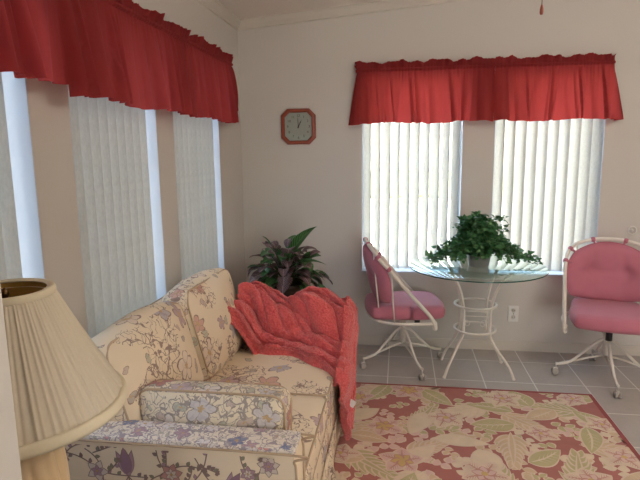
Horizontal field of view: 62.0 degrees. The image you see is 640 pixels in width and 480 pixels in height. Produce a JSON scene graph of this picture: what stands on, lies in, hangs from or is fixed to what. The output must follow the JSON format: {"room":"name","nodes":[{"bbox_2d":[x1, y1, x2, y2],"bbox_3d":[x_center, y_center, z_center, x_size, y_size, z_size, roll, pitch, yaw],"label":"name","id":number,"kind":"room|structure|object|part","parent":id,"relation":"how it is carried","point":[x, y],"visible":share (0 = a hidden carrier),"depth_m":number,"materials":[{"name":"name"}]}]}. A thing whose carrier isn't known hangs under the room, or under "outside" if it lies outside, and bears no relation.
{"room":"sunroom","nodes":[
{"label":"sunroom","id":0,"kind":"room"},
{"bbox_2d":[0,285,21,479],"bbox_3d":[-0.716,0.196,0.488,0.879,2.472,0.120,1,9,8],"label":"wall","id":1,"kind":"structure","parent":0,"point":[10,467],"depth_m":0.47,"materials":[{"name":"paint"}]},
{"bbox_2d":[26,0,245,333],"bbox_3d":[-1.252,0.209,0.454,0.170,2.471,7.650,1,9,8],"label":"wall","id":2,"kind":"structure","parent":0,"point":[48,104],"depth_m":2.56,"materials":[{"name":"paint"}]},
{"bbox_2d":[1,72,44,278],"bbox_3d":[-1.085,-0.033,1.480,0.172,1.445,0.720,1,9,8],"label":"window","id":3,"kind":"structure","parent":2,"relation":"in","point":[14,89],"depth_m":1.80,"materials":[{"name":"plastic"}]},
{"bbox_2d":[0,72,22,279],"bbox_3d":[-1.057,-0.045,1.474,0.077,1.410,0.712,1,9,8],"label":"vertical blind","id":4,"kind":"object","parent":3,"relation":"attached to","point":[10,258],"visible":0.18,"depth_m":1.70,"materials":[{"name":"plastic"}]},
{"bbox_2d":[67,87,165,334],"bbox_3d":[-0.946,-0.184,2.400,0.172,1.445,0.725,1,9,8],"label":"window","id":5,"kind":"structure","parent":2,"relation":"in","point":[150,115],"depth_m":2.75,"materials":[{"name":"glass"}]},
{"bbox_2d":[67,85,156,337],"bbox_3d":[-0.918,-0.196,2.393,0.077,1.410,0.717,1,9,8],"label":"vertical blind","id":6,"kind":"object","parent":5,"relation":"attached to","point":[110,152],"visible":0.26,"depth_m":2.32,"materials":[{"name":"plastic"}]},
{"bbox_2d":[0,0,238,122],"bbox_3d":[-0.801,-0.774,2.129,0.161,0.466,3.267,0,9,7],"label":"window valance","id":7,"kind":"object","parent":2,"relation":"attached to","point":[123,51],"visible":1,"depth_m":2.10,"materials":[{"name":"red fabric"}]},
{"bbox_3d":[-0.939,-0.630,1.160,0.101,0.436,1.290,1,9,8],"label":"valance panel","id":8,"kind":"part","parent":7,"relation":"part of","materials":[{"name":"red fabric"}]},
{"bbox_2d":[172,112,224,276],"bbox_3d":[-0.808,-0.335,3.315,0.172,1.445,0.746,1,9,8],"label":"window","id":9,"kind":"structure","parent":2,"relation":"in","point":[215,122],"depth_m":3.68,"materials":[{"name":"plastic"}]},
{"bbox_2d":[173,111,218,279],"bbox_3d":[-0.780,-0.347,3.308,0.079,1.410,0.738,1,9,8],"label":"vertical blind","id":10,"kind":"object","parent":9,"relation":"attached to","point":[193,137],"visible":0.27,"depth_m":3.26,"materials":[{"name":"plastic"}]},
{"bbox_2d":[196,0,240,30],"bbox_3d":[-1.158,-0.980,0.244,0.048,0.062,7.650,1,9,8],"label":"trim","id":11,"kind":"structure","parent":2,"relation":"attached to","point":[214,6],"depth_m":3.57,"materials":[{"name":"paint"}]},
{"bbox_2d":[217,0,382,19],"bbox_3d":[1.048,-1.208,-0.193,5.300,0.539,8.120,1,9,8],"label":"ceiling","id":12,"kind":"structure","parent":0,"point":[243,9],"depth_m":3.69,"materials":[{"name":"paint"}]},
{"bbox_2d":[539,0,543,14],"bbox_3d":[0.748,-1.085,1.758,0.013,0.650,0.013,1,9,8],"label":"pull chain","id":13,"kind":"object","parent":12,"relation":"hanging from","point":[541,7],"visible":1,"depth_m":1.80,"materials":[{"name":"red metal"}]},
{"bbox_2d":[237,0,639,345],"bbox_3d":[1.605,-0.571,3.901,4.787,2.837,0.170,1,9,8],"label":"wall","id":14,"kind":"structure","parent":0,"point":[289,190],"depth_m":3.96,"materials":[{"name":"paint"}]},
{"bbox_2d":[281,108,315,144],"bbox_3d":[-0.164,-0.855,4.017,0.264,0.264,0.032,1,9,8],"label":"wall clock","id":15,"kind":"object","parent":14,"relation":"attached to","point":[298,126],"visible":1,"depth_m":4.02,"materials":[{"name":"red wood"}]},
{"bbox_2d":[238,0,465,30],"bbox_3d":[1.659,-1.742,3.588,4.617,0.427,0.048,1,9,8],"label":"trim","id":16,"kind":"structure","parent":14,"relation":"attached to","point":[385,5],"depth_m":3.84,"materials":[{"name":"paint"}]},
{"bbox_2d":[361,121,463,273],"bbox_3d":[0.689,-0.471,4.044,0.738,1.445,0.172,1,9,8],"label":"window","id":17,"kind":"structure","parent":14,"relation":"in","point":[429,270],"depth_m":4.08,"materials":[{"name":"plastic"}]},
{"bbox_3d":[0.694,0.239,4.137,0.738,0.012,0.127,1,9,8],"label":"sill","id":18,"kind":"part","parent":17,"relation":"part of","materials":[{"name":"paint"}]},
{"bbox_2d":[364,120,460,269],"bbox_3d":[0.685,-0.480,4.019,0.730,1.410,0.073,1,9,8],"label":"vertical blind","id":19,"kind":"object","parent":17,"relation":"attached to","point":[456,125],"visible":0.56,"depth_m":4.04,"materials":[{"name":"plastic"}]},
{"bbox_2d":[349,52,623,125],"bbox_3d":[1.137,-1.050,3.731,1.894,0.452,0.169,1,9,8],"label":"window valance","id":20,"kind":"object","parent":14,"relation":"attached to","point":[546,87],"visible":1,"depth_m":3.70,"materials":[{"name":"red fabric"}]},
{"bbox_3d":[0.701,-1.052,3.774,1.028,0.452,0.144,1,9,13],"label":"valance panel","id":21,"kind":"part","parent":20,"relation":"part of","materials":[{"name":"red fabric"}]},
{"bbox_3d":[1.645,-1.044,3.660,0.868,0.449,0.161,1,9,8],"label":"valance panel","id":22,"kind":"part","parent":20,"relation":"part of","materials":[{"name":"red fabric"}]},
{"bbox_2d":[358,335,639,355],"bbox_3d":[1.697,0.809,4.021,4.605,0.072,0.012,1,9,8],"label":"baseboard","id":23,"kind":"structure","parent":14,"relation":"attached to","point":[362,339],"depth_m":4.06,"materials":[{"name":"paint"}]},
{"bbox_2d":[508,306,518,321],"bbox_3d":[1.456,0.555,4.015,0.076,0.124,0.012,1,9,8],"label":"wall outlet","id":24,"kind":"object","parent":14,"relation":"attached to","point":[513,311],"visible":1,"depth_m":4.01,"materials":[{"name":"white plastic"}]},
{"bbox_2d":[489,119,605,276],"bbox_3d":[1.637,-0.460,3.903,0.746,1.445,0.172,1,9,8],"label":"window","id":25,"kind":"structure","parent":14,"relation":"in","point":[555,273],"depth_m":3.94,"materials":[{"name":"plastic"}]},
{"bbox_3d":[1.642,0.251,3.996,0.746,0.012,0.127,1,9,8],"label":"sill","id":26,"kind":"part","parent":25,"relation":"part of","materials":[{"name":"paint"}]},
{"bbox_3d":[1.647,-0.470,3.965,0.746,1.445,0.045,1,9,8],"label":"frame","id":27,"kind":"part","parent":25,"relation":"part of","materials":[{"name":"plastic"}]},
{"bbox_2d":[492,118,603,271],"bbox_3d":[1.634,-0.468,3.877,0.738,1.410,0.068,1,9,8],"label":"vertical blind","id":28,"kind":"object","parent":25,"relation":"attached to","point":[555,174],"visible":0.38,"depth_m":3.89,"materials":[{"name":"plastic"}]},
{"bbox_2d":[628,226,636,234],"bbox_3d":[2.217,-0.070,3.790,0.063,0.063,0.028,1,9,8],"label":"wall hook","id":29,"kind":"object","parent":14,"relation":"attached to","point":[630,229],"visible":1,"depth_m":3.78,"materials":[{"name":"white plastic"}]},
{"bbox_2d":[467,253,491,267],"bbox_3d":[1.057,0.134,3.551,0.164,0.080,0.164,1,9,8],"label":"pot","id":30,"kind":"object","parent":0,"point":[480,263],"depth_m":3.50,"materials":[{"name":"grey ceramic"}]},
{"bbox_2d":[356,344,639,454],"bbox_3d":[1.080,1.517,0.251,5.300,0.100,8.120,1,9,8],"label":"floor","id":31,"kind":"structure","parent":0,"point":[469,368],"depth_m":3.64,"materials":[{"name":"tile"}]},
{"bbox_2d":[359,237,444,380],"bbox_3d":[0.589,0.439,3.764,0.607,0.909,0.608,1,9,8],"label":"chair","id":32,"kind":"object","parent":31,"relation":"on","point":[384,303],"visible":0.99,"depth_m":3.57,"materials":[{"name":"pink fabric"}]},
{"bbox_3d":[0.384,0.219,3.726,0.170,0.384,0.532,-1,9,0],"label":"backrest","id":33,"kind":"part","parent":32,"relation":"part of","materials":[{"name":"pink fabric"}]},
{"bbox_3d":[0.447,0.726,3.767,0.307,0.212,0.019,-3,10,-16],"label":"leg","id":34,"kind":"part","parent":32,"relation":"part of","materials":[{"name":"white paint"}]},
{"bbox_3d":[0.549,0.695,3.953,0.019,0.212,0.307,-3,10,-16],"label":"leg","id":35,"kind":"part","parent":32,"relation":"part of","materials":[{"name":"white paint"}]},
{"bbox_3d":[0.543,0.514,3.776,0.426,0.021,0.558,-1,9,0],"label":"seat frame","id":36,"kind":"part","parent":32,"relation":"part of","materials":[{"name":"white paint"}]},
{"bbox_3d":[0.556,0.275,3.742,0.507,0.578,0.601,1,9,8],"label":"hoop frame","id":37,"kind":"part","parent":32,"relation":"part of","materials":[{"name":"white paint"}]},
{"bbox_3d":[0.591,0.458,3.771,0.558,0.120,0.492,1,9,8],"label":"seat","id":38,"kind":"part","parent":32,"relation":"part of","materials":[{"name":"pink fabric"}]},
{"bbox_3d":[0.636,0.741,3.666,0.019,0.212,0.307,-3,10,-16],"label":"leg","id":39,"kind":"part","parent":32,"relation":"part of","materials":[{"name":"white paint"}]},
{"bbox_3d":[0.738,0.709,3.852,0.307,0.212,0.019,-3,10,-16],"label":"leg","id":40,"kind":"part","parent":32,"relation":"part of","materials":[{"name":"white paint"}]},
{"bbox_2d":[409,255,548,380],"bbox_3d":[1.052,0.541,3.619,0.892,0.745,0.892,1,9,8],"label":"glass table","id":41,"kind":"object","parent":31,"relation":"on","point":[419,262],"visible":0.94,"depth_m":3.56,"materials":[{"name":"white"}]},
{"bbox_3d":[0.926,0.523,3.767,0.037,0.734,0.171,-8,12,-40],"label":"leg","id":42,"kind":"part","parent":41,"relation":"part of","materials":[{"name":"white paint"}]},
{"bbox_3d":[0.885,0.563,3.528,0.161,0.734,0.060,-7,11,-32],"label":"leg","id":43,"kind":"part","parent":41,"relation":"part of","materials":[{"name":"white paint"}]},
{"bbox_3d":[1.048,0.178,3.560,0.890,0.010,0.890,1,9,8],"label":"glass","id":44,"kind":"part","parent":41,"relation":"part of","materials":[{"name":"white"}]},
{"bbox_2d":[424,210,542,267],"bbox_3d":[1.085,-0.007,3.530,0.792,0.365,0.403,-1,9,1],"label":"ivy","id":45,"kind":"object","parent":41,"relation":"on","point":[477,237],"visible":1,"depth_m":3.46,"materials":[{"name":"green plant"}]},
{"bbox_3d":[1.081,-0.004,3.530,0.711,0.301,0.324,1,9,8],"label":"stem","id":46,"kind":"part","parent":45,"relation":"part of","materials":[{"name":"green plant"}]},
{"bbox_3d":[1.219,0.527,3.725,0.176,0.734,0.043,-6,11,-29],"label":"leg","id":47,"kind":"part","parent":41,"relation":"part of","materials":[{"name":"white paint"}]},
{"bbox_3d":[1.189,0.569,3.469,0.185,0.734,0.091,3,10,23],"label":"leg","id":48,"kind":"part","parent":41,"relation":"part of","materials":[{"name":"white paint"}]},
{"bbox_2d":[334,382,639,479],"bbox_3d":[0.734,1.144,2.211,1.550,0.015,2.464,1,9,8],"label":"area rug","id":49,"kind":"object","parent":31,"relation":"on","point":[400,431],"visible":0.97,"depth_m":2.80,"materials":[{"name":"fabric"}]},
{"bbox_2d":[65,268,341,479],"bbox_3d":[-0.371,0.665,2.417,0.912,0.890,1.517,1,9,8],"label":"loveseat","id":50,"kind":"object","parent":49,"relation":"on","point":[188,333],"visible":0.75,"depth_m":1.91,"materials":[{"name":"fabric"}]},
{"bbox_2d":[91,301,203,420],"bbox_3d":[-0.680,0.511,2.098,0.274,0.467,0.650,1,9,8],"label":"cushion","id":51,"kind":"object","parent":50,"relation":"on","point":[156,341],"depth_m":2.00,"materials":[{"name":"fabric"}]},
{"bbox_3d":[-0.492,0.831,1.759,0.870,0.410,0.127,1,9,8],"label":"arm","id":52,"kind":"part","parent":50,"relation":"part of","materials":[{"name":"fabric"}]},
{"bbox_3d":[-0.494,0.630,1.728,0.862,0.040,0.119,1,9,8],"label":"arm","id":53,"kind":"part","parent":50,"relation":"part of","materials":[{"name":"fabric"}]},
{"bbox_2d":[161,268,243,380],"bbox_3d":[-0.575,0.410,2.723,0.291,0.479,0.625,1,9,8],"label":"cushion","id":54,"kind":"object","parent":50,"relation":"on","point":[204,297],"depth_m":2.54,"materials":[{"name":"fabric"}]},
{"bbox_2d":[139,379,291,429],"bbox_3d":[-0.365,0.619,1.849,0.527,0.241,0.163,1,9,8],"label":"bolster cushion","id":55,"kind":"object","parent":50,"relation":"on","point":[266,406],"visible":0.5,"depth_m":1.78,"materials":[{"name":"fabric"}]},
{"bbox_2d":[207,342,336,416],"bbox_3d":[-0.239,0.684,2.694,0.652,0.172,0.633,1,9,8],"label":"seat cushion","id":56,"kind":"object","parent":50,"relation":"on","point":[292,373],"depth_m":2.52,"materials":[{"name":"fabric"}]},
{"bbox_2d":[227,280,358,440],"bbox_3d":[-0.126,0.613,2.828,0.662,0.756,0.662,1,9,8],"label":"throw blanket","id":57,"kind":"object","parent":50,"relation":"on","point":[315,326],"visible":0.99,"depth_m":2.83,"materials":[{"name":"red fabric"}]},
{"bbox_2d":[291,395,326,479],"bbox_3d":[-0.329,0.782,2.095,0.652,0.172,0.583,1,9,8],"label":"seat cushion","id":58,"kind":"object","parent":50,"relation":"on","point":[309,412],"depth_m":2.10,"materials":[{"name":"fabric"}]},
{"bbox_2d":[551,237,639,398],"bbox_3d":[1.886,0.469,3.482,0.634,0.909,0.598,7,12,40],"label":"chair","id":59,"kind":"object","parent":31,"relation":"on","point":[604,277],"visible":1,"depth_m":3.58,"materials":[{"name":"pink fabric"}]},
{"bbox_3d":[1.903,0.299,3.500,0.568,0.578,0.463,3,10,22],"label":"hoop frame","id":60,"kind":"part","parent":59,"relation":"part of","materials":[{"name":"white paint"}]},
{"bbox_3d":[1.961,0.216,3.630,0.532,0.384,0.170,3,10,22],"label":"backrest","id":61,"kind":"part","parent":59,"relation":"part of","materials":[{"name":"pink fabric"}]},
{"bbox_3d":[1.889,0.490,3.484,0.476,0.120,0.544,3,10,23],"label":"seat","id":62,"kind":"part","parent":59,"relation":"part of","materials":[{"name":"pink fabric"}]},
{"bbox_3d":[1.850,0.618,3.412,0.040,0.052,0.040,1,9,8],"label":"tilt knob","id":63,"kind":"part","parent":59,"relation":"part of","materials":[{"name":"black plastic"}]},
{"bbox_3d":[-0.229,0.702,3.756,0.390,0.420,0.390,1,9,8],"label":"table","id":64,"kind":"object","parent":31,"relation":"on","visible":0},
{"bbox_2d":[248,226,332,296],"bbox_3d":[-0.224,0.196,3.675,0.592,0.599,0.513,1,9,8],"label":"plant","id":65,"kind":"object","parent":64,"relation":"on","point":[290,280],"visible":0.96,"depth_m":3.59,"materials":[{"name":"green plant"}]},
{"bbox_3d":[-0.225,0.188,3.672,0.407,0.279,0.335,1,9,8],"label":"stem","id":66,"kind":"part","parent":65,"relation":"part of","materials":[{"name":"green plant"}]},
{"bbox_3d":[-0.233,0.393,3.706,0.260,0.200,0.260,1,9,8],"label":"pot","id":67,"kind":"part","parent":65,"relation":"part of","materials":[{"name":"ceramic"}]},
{"bbox_3d":[-0.569,1.025,1.156,0.520,0.619,0.520,1,9,8],"label":"end table","id":68,"kind":"object","parent":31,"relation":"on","visible":0},
{"bbox_2d":[0,278,127,479],"bbox_3d":[-0.579,0.405,1.035,0.399,0.643,0.399,1,9,8],"label":"table lamp","id":69,"kind":"object","parent":68,"relation":"on","point":[64,388],"visible":0.9,"depth_m":0.94,"materials":[{"name":"beige fabric"}]},
{"label":"outside","id":70,"kind":"structure","parent":0,"visible":0},
{"bbox_2d":[371,197,512,263],"bbox_3d":[0.760,1.319,5.225,60.000,0.100,70.000,1,9,8],"label":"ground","id":71,"kind":"structure","parent":70,"point":[372,199],"depth_m":15.64,"materials":[{"name":"white"}]},
{"bbox_2d":[371,169,513,197],"bbox_3d":[5.765,-2.610,24.936,14.178,1.452,1.409,1,9,8],"label":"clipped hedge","id":72,"kind":"object","parent":71,"relation":"on","point":[391,171],"visible":0.07,"depth_m":24.63,"materials":[{"name":"green plant"}]},
{"bbox_2d":[371,121,516,170],"bbox_3d":[6.758,-5.195,31.426,28.800,4.200,7.800,1,9,8],"label":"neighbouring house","id":73,"kind":"structure","parent":71,"relation":"on","point":[392,123],"depth_m":28.19,"materials":[{"name":"white"}]}
]}

